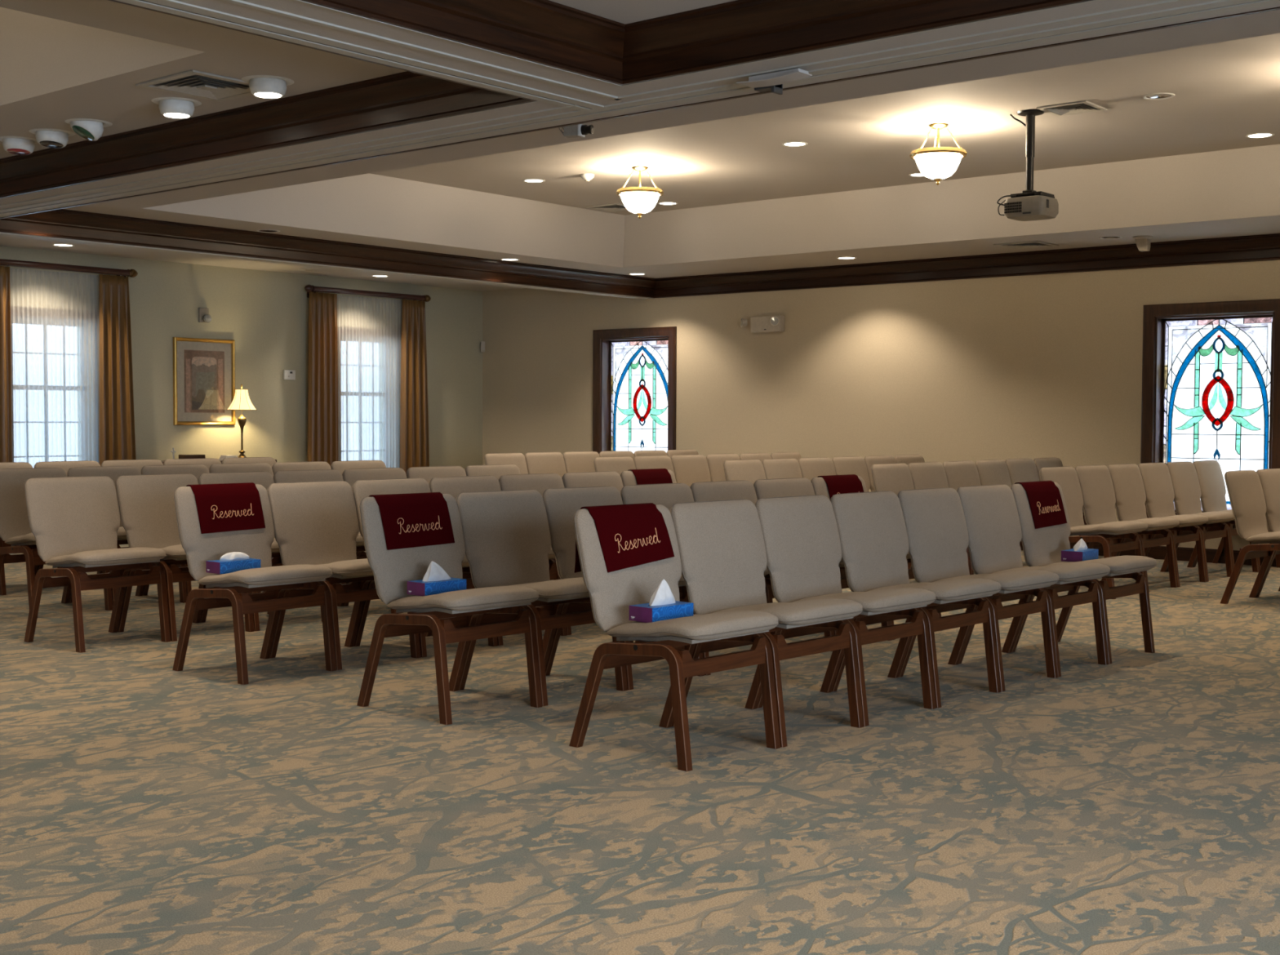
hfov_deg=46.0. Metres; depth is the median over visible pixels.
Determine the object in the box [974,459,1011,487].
padded chair
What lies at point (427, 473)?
padded chair
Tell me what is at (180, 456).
wooden box
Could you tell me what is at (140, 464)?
padded chair
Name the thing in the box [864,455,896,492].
padded chair
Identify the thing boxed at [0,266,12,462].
drape
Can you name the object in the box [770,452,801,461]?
padded chair
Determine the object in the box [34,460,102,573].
padded chair
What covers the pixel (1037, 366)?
wall
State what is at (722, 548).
padded chair
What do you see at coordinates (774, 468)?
padded chair
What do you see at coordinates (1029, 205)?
ceiling projector
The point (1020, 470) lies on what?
padded chair
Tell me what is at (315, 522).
padded chair
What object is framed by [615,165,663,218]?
ceiling lamp
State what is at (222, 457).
paper stack
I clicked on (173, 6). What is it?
trim
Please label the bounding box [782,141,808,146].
recessed light
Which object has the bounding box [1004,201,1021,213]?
grille
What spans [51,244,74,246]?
recessed light
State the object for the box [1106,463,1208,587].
padded chair
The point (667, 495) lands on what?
padded chair
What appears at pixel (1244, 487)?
padded chair
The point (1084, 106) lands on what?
ceiling vent
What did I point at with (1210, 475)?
padded chair
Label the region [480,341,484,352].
sensor
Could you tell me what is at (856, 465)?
padded chair
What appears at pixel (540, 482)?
padded chair
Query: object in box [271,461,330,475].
padded chair
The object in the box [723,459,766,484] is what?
padded chair
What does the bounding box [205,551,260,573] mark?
tissue box
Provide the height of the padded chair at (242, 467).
0.878 m
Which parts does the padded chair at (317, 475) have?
backrest, leg, seat, leg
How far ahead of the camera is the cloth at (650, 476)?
9.72 m
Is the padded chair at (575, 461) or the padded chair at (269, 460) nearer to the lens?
the padded chair at (269, 460)
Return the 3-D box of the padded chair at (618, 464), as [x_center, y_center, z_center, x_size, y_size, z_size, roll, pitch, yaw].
[-0.009,0.268,12.838,0.618,0.878,0.518,2,3,40]
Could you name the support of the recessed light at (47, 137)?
in the ceiling
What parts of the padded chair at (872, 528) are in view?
leg, backrest, leg, leg, seat, leg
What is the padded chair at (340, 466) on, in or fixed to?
on the floor
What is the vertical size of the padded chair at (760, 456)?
0.878 m
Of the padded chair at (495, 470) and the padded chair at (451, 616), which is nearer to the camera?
the padded chair at (451, 616)
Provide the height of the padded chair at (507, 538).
0.878 m
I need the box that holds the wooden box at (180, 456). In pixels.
[178,454,204,458]
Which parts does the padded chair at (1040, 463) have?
backrest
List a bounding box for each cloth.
[186,482,265,533]
[368,492,454,550]
[574,502,674,573]
[627,468,672,484]
[817,474,863,498]
[1014,480,1066,528]
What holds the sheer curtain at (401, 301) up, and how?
hanging from the curtain rod at (308, 288)
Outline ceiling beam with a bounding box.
[0,0,1279,216]
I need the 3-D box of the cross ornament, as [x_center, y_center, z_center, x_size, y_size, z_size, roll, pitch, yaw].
[-4.612,-0.227,14.899,0.036,0.130,0.056,2,3,40]
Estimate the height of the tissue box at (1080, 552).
0.114 m
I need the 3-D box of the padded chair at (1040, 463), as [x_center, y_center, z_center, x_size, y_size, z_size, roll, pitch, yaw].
[3.813,0.273,13.148,0.618,0.878,0.520,2,3,41]
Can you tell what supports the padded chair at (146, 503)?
on the floor
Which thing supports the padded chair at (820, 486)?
on the floor
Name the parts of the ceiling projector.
ceiling plate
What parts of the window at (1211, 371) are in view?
gold border glass, opal glass, green stem, rose border glass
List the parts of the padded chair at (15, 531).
leg, seat, leg, backrest, leg, leg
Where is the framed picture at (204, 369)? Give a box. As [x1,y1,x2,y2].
[173,337,235,425]
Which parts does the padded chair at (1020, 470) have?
backrest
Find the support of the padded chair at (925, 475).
on the floor
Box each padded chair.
[0,462,38,595]
[0,467,112,617]
[24,475,170,653]
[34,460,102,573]
[66,466,186,606]
[101,459,163,474]
[115,473,254,641]
[141,464,208,596]
[163,457,221,472]
[172,484,336,684]
[198,471,322,631]
[208,462,273,592]
[222,457,275,466]
[266,480,421,670]
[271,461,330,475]
[273,469,399,613]
[330,460,386,474]
[342,467,406,613]
[352,478,497,657]
[356,493,542,724]
[406,466,466,484]
[429,475,567,645]
[455,489,627,706]
[464,464,520,480]
[484,453,528,474]
[498,473,571,635]
[524,452,566,478]
[542,486,704,689]
[561,471,623,493]
[563,451,599,473]
[568,504,780,771]
[593,456,635,475]
[599,450,634,459]
[620,469,676,486]
[620,483,768,675]
[633,449,666,457]
[633,455,675,475]
[666,449,698,457]
[670,454,711,487]
[670,499,863,747]
[689,480,834,651]
[706,453,740,481]
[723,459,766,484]
[738,453,771,462]
[753,477,892,640]
[755,494,936,726]
[761,458,802,479]
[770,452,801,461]
[798,457,835,480]
[810,475,942,639]
[830,491,1001,708]
[831,456,870,492]
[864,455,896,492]
[871,463,971,574]
[894,454,924,465]
[897,487,1059,692]
[907,462,973,574]
[942,460,981,490]
[956,484,1110,677]
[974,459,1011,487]
[1004,458,1087,524]
[1009,481,1156,664]
[1033,457,1115,548]
[1039,466,1147,599]
[1075,465,1178,592]
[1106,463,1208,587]
[1137,462,1234,582]
[1165,461,1258,572]
[1192,460,1279,570]
[1220,470,1279,604]
[1256,468,1279,597]
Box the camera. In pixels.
[559,124,594,137]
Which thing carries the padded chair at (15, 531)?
on the floor
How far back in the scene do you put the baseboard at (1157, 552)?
13.03 m
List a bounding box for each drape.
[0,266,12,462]
[98,274,136,466]
[307,291,337,469]
[400,299,429,478]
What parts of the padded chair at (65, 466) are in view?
leg, backrest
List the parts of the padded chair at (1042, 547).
leg, backrest, leg, seat, leg, leg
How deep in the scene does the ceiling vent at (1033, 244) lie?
13.19 m
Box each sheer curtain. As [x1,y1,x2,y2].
[11,267,99,467]
[338,295,402,467]
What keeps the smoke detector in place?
attached to the ceiling
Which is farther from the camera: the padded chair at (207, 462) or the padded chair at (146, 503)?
the padded chair at (207, 462)
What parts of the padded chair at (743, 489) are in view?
backrest, leg, leg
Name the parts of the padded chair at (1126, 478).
leg, backrest, leg, leg, seat, leg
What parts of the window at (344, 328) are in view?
sash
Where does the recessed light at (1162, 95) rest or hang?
in the ceiling
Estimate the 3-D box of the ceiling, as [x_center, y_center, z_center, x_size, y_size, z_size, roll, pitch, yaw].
[-0.921,-1.976,6.429,16.953,0.769,17.198,2,3,40]
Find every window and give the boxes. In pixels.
[10,306,99,462]
[337,326,400,467]
[592,326,676,453]
[1140,298,1279,531]
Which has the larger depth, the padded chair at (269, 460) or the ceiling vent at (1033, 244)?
the ceiling vent at (1033, 244)
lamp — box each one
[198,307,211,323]
[226,384,257,457]
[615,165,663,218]
[909,122,967,185]
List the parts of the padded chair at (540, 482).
backrest, leg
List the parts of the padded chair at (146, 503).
leg, backrest, leg, seat, leg, leg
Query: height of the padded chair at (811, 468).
0.878 m
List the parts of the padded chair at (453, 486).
backrest, leg, seat, leg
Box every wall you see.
[0,245,482,470]
[482,259,1279,551]
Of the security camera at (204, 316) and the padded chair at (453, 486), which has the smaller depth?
the padded chair at (453, 486)
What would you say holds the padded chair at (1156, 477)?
on the floor
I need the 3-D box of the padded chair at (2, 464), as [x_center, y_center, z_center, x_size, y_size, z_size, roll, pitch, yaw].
[-4.338,0.341,10.517,0.618,0.878,0.528,2,3,40]
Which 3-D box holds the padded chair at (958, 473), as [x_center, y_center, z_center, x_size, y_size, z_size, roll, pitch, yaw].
[2.783,0.315,11.961,0.618,0.878,0.520,2,3,41]
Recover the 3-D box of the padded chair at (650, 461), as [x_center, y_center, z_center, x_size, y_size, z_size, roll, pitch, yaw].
[0.327,0.254,13.238,0.618,0.878,0.518,2,3,40]
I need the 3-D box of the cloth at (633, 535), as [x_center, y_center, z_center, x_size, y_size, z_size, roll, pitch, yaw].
[-0.055,0.227,5.693,0.140,0.247,0.407,2,3,43]
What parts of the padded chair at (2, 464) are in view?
leg, backrest, leg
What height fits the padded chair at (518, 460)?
0.878 m
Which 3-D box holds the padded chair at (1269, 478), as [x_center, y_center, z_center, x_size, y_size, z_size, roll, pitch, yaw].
[4.616,0.386,10.348,0.618,0.878,0.526,2,3,43]
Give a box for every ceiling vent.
[135,69,253,102]
[585,203,628,212]
[993,240,1059,249]
[1036,100,1107,116]
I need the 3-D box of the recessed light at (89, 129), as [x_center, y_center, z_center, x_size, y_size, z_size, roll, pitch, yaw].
[-2.891,-1.844,7.906,0.236,0.146,0.236,2,3,40]
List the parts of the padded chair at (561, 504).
leg, backrest, leg, seat, leg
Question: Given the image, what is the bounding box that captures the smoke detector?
[580,173,594,181]
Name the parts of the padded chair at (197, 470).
leg, backrest, leg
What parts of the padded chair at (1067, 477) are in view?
backrest, leg, leg, leg, seat, leg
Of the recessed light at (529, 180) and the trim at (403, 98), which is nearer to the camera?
the trim at (403, 98)
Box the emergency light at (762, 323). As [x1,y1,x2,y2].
[740,315,784,333]
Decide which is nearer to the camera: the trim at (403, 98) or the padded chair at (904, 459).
the trim at (403, 98)
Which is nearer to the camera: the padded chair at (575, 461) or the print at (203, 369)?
the padded chair at (575, 461)
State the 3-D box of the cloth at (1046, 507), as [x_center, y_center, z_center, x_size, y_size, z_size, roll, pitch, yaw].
[2.126,0.142,8.022,0.140,0.242,0.363,2,3,43]
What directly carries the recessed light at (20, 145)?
in the ceiling
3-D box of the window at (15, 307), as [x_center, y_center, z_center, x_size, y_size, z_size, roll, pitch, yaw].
[-5.612,-0.717,14.283,0.330,1.745,1.020,2,3,40]
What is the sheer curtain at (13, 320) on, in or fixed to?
hanging from the curtain rod at (131, 273)
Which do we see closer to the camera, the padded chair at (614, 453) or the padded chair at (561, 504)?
the padded chair at (561, 504)
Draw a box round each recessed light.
[0,136,38,155]
[28,128,75,147]
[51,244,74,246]
[64,118,112,141]
[151,97,201,118]
[241,75,293,97]
[256,229,279,232]
[371,275,388,276]
[499,258,519,261]
[522,178,545,182]
[627,273,646,275]
[657,201,677,204]
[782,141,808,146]
[836,257,856,259]
[908,173,924,177]
[1098,235,1123,239]
[1142,92,1175,99]
[1244,133,1275,137]
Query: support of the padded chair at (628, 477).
on the floor
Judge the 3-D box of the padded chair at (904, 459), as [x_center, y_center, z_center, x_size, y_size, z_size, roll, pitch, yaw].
[2.742,0.235,13.996,0.618,0.878,0.514,2,3,41]
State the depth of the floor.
4.81 m
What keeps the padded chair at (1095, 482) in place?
on the floor
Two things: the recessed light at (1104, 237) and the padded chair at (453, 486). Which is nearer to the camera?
the padded chair at (453, 486)
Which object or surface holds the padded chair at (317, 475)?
on the floor
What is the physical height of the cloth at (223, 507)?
0.234 m
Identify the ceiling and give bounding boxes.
[0,0,1279,291]
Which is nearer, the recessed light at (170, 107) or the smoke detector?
the recessed light at (170, 107)
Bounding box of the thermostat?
[283,369,295,379]
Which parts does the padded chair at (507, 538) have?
leg, backrest, leg, seat, leg, leg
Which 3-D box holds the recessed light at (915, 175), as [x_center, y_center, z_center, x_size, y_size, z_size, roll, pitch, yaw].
[2.339,-2.525,12.575,0.196,0.004,0.196,2,3,40]
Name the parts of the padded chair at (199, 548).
leg, backrest, leg, seat, leg, leg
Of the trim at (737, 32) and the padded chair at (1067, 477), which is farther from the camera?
the padded chair at (1067, 477)
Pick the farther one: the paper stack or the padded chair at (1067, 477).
the paper stack
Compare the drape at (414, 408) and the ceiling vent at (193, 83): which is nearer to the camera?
the ceiling vent at (193, 83)
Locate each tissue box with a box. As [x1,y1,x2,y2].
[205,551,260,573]
[407,561,466,595]
[629,579,693,622]
[1061,538,1098,561]
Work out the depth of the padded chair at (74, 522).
8.09 m
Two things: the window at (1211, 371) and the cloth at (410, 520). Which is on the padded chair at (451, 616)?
the cloth at (410, 520)
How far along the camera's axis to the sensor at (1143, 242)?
12.57 m
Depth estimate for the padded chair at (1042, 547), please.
7.86 m
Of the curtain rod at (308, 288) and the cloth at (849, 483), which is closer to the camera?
the cloth at (849, 483)
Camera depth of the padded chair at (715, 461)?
14.06 m
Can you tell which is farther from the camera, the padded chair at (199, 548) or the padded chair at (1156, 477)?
the padded chair at (1156, 477)
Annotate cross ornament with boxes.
[170,448,176,458]
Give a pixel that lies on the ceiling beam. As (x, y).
(1219, 6)
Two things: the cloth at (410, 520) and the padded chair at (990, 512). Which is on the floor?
the padded chair at (990, 512)
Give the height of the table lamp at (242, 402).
0.780 m
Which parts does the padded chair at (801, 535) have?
leg, backrest, leg, leg, seat, leg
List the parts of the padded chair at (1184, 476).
leg, backrest, leg, seat, leg, leg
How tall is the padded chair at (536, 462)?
0.878 m
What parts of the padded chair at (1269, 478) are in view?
leg, backrest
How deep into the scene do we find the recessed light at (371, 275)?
16.53 m
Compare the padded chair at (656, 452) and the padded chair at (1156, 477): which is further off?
the padded chair at (656, 452)
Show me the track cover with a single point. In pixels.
(773, 82)
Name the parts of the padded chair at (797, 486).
backrest, leg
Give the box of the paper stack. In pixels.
[218,455,237,460]
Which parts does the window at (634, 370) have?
opal glass, green stem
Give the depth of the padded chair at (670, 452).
16.06 m
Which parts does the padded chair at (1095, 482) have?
backrest, leg, leg, seat, leg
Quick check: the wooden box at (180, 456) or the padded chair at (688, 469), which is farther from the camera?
the wooden box at (180, 456)
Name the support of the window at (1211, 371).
in the wall at (1037, 366)
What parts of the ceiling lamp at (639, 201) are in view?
arm, lamp shade, stem, arm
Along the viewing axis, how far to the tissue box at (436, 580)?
6.25 m
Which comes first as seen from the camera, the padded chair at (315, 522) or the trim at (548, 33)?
the trim at (548, 33)
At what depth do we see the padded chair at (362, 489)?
7.99 m
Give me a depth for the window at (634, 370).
17.12 m
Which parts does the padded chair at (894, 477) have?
backrest, leg, leg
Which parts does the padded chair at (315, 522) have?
leg, backrest, leg, seat, leg, leg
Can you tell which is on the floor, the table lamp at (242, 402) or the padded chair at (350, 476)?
the padded chair at (350, 476)
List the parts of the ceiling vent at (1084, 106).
plate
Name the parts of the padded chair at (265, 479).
leg, backrest, leg, seat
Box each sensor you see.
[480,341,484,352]
[1132,235,1152,251]
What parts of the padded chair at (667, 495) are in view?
backrest, leg, leg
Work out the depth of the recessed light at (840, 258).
14.38 m
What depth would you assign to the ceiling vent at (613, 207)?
14.57 m
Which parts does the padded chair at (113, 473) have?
leg, backrest, leg, seat, leg, leg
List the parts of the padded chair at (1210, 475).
leg, backrest, leg, leg, leg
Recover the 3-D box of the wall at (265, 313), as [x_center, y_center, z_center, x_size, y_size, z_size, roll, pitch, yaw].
[-7.506,-0.675,12.066,0.300,2.760,17.648,2,3,40]
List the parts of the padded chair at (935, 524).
leg, backrest, leg, leg, seat, leg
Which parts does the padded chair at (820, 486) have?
backrest, leg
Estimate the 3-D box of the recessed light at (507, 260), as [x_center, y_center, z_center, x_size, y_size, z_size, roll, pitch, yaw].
[-1.264,-2.117,14.645,0.196,0.004,0.196,2,3,40]
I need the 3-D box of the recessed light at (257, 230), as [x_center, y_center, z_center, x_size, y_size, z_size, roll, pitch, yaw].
[-3.077,-2.039,12.473,0.196,0.004,0.196,2,3,40]
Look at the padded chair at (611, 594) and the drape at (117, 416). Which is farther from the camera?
the drape at (117, 416)
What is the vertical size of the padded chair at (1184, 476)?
0.878 m
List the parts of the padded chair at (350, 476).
leg, backrest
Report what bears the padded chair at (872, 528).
on the floor
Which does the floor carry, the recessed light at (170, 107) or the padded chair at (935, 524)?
the padded chair at (935, 524)
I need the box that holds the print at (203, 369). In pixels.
[183,349,224,413]
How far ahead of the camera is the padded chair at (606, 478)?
9.30 m
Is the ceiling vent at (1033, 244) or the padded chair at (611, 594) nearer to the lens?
the padded chair at (611, 594)
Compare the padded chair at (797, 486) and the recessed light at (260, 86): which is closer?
the recessed light at (260, 86)
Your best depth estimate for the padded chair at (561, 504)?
7.08 m
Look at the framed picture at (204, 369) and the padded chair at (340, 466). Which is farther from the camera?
the framed picture at (204, 369)
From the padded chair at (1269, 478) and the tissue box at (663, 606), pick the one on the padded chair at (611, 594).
the tissue box at (663, 606)
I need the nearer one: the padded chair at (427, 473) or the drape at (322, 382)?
the padded chair at (427, 473)
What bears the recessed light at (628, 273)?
in the ceiling
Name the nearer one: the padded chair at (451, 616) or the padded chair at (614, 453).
the padded chair at (451, 616)
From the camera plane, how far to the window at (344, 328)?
17.29 m
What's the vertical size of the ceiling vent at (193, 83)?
0.014 m
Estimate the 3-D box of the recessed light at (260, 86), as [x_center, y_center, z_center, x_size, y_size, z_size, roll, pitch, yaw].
[-1.703,-1.797,6.900,0.236,0.100,0.236,2,3,40]
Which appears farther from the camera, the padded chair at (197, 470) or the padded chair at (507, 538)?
the padded chair at (197, 470)
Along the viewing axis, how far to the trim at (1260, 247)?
14.10 m
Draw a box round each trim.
[0,6,1279,218]
[0,71,537,198]
[0,208,655,297]
[115,0,622,111]
[301,0,625,85]
[622,0,1091,85]
[653,233,1279,297]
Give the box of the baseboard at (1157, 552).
[1019,541,1276,567]
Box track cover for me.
[736,68,812,94]
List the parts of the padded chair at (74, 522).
leg, leg, backrest, seat, leg, leg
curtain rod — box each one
[0,258,137,277]
[304,284,431,302]
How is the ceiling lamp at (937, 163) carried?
hanging from the ceiling
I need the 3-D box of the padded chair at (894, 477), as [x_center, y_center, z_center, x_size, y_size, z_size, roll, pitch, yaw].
[2.096,0.343,11.170,0.618,0.878,0.520,2,3,41]
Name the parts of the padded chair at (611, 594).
leg, backrest, leg, seat, leg, leg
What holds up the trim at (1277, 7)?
attached to the ceiling
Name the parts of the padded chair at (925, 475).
backrest, leg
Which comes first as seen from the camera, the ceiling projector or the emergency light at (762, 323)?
the ceiling projector
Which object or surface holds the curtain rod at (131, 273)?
attached to the wall at (265, 313)
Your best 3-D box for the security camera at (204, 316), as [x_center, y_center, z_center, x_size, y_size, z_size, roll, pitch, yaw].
[-4.434,-1.655,15.391,0.107,0.156,0.110,2,3,40]
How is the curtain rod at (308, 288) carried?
attached to the wall at (265, 313)
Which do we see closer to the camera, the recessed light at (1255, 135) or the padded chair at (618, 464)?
the recessed light at (1255, 135)
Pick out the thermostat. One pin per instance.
(287, 374)
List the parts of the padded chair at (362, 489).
leg, backrest, leg, leg, seat, leg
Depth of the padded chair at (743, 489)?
7.97 m
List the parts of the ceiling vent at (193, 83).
plate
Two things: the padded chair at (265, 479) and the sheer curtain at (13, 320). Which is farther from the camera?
the sheer curtain at (13, 320)
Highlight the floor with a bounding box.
[0,544,1279,954]
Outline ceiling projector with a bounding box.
[996,109,1058,221]
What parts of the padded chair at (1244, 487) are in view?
backrest, leg, leg, seat, leg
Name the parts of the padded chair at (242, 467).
backrest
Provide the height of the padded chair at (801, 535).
0.878 m
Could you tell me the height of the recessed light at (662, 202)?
0.004 m
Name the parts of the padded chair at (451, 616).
leg, backrest, leg, seat, leg, leg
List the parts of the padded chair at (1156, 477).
leg, backrest, leg, seat, leg, leg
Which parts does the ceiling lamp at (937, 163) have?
arm, arm, stem, lamp shade, arm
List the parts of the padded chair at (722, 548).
leg, backrest, leg, leg, seat, leg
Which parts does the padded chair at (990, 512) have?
leg, backrest, leg, seat, leg, leg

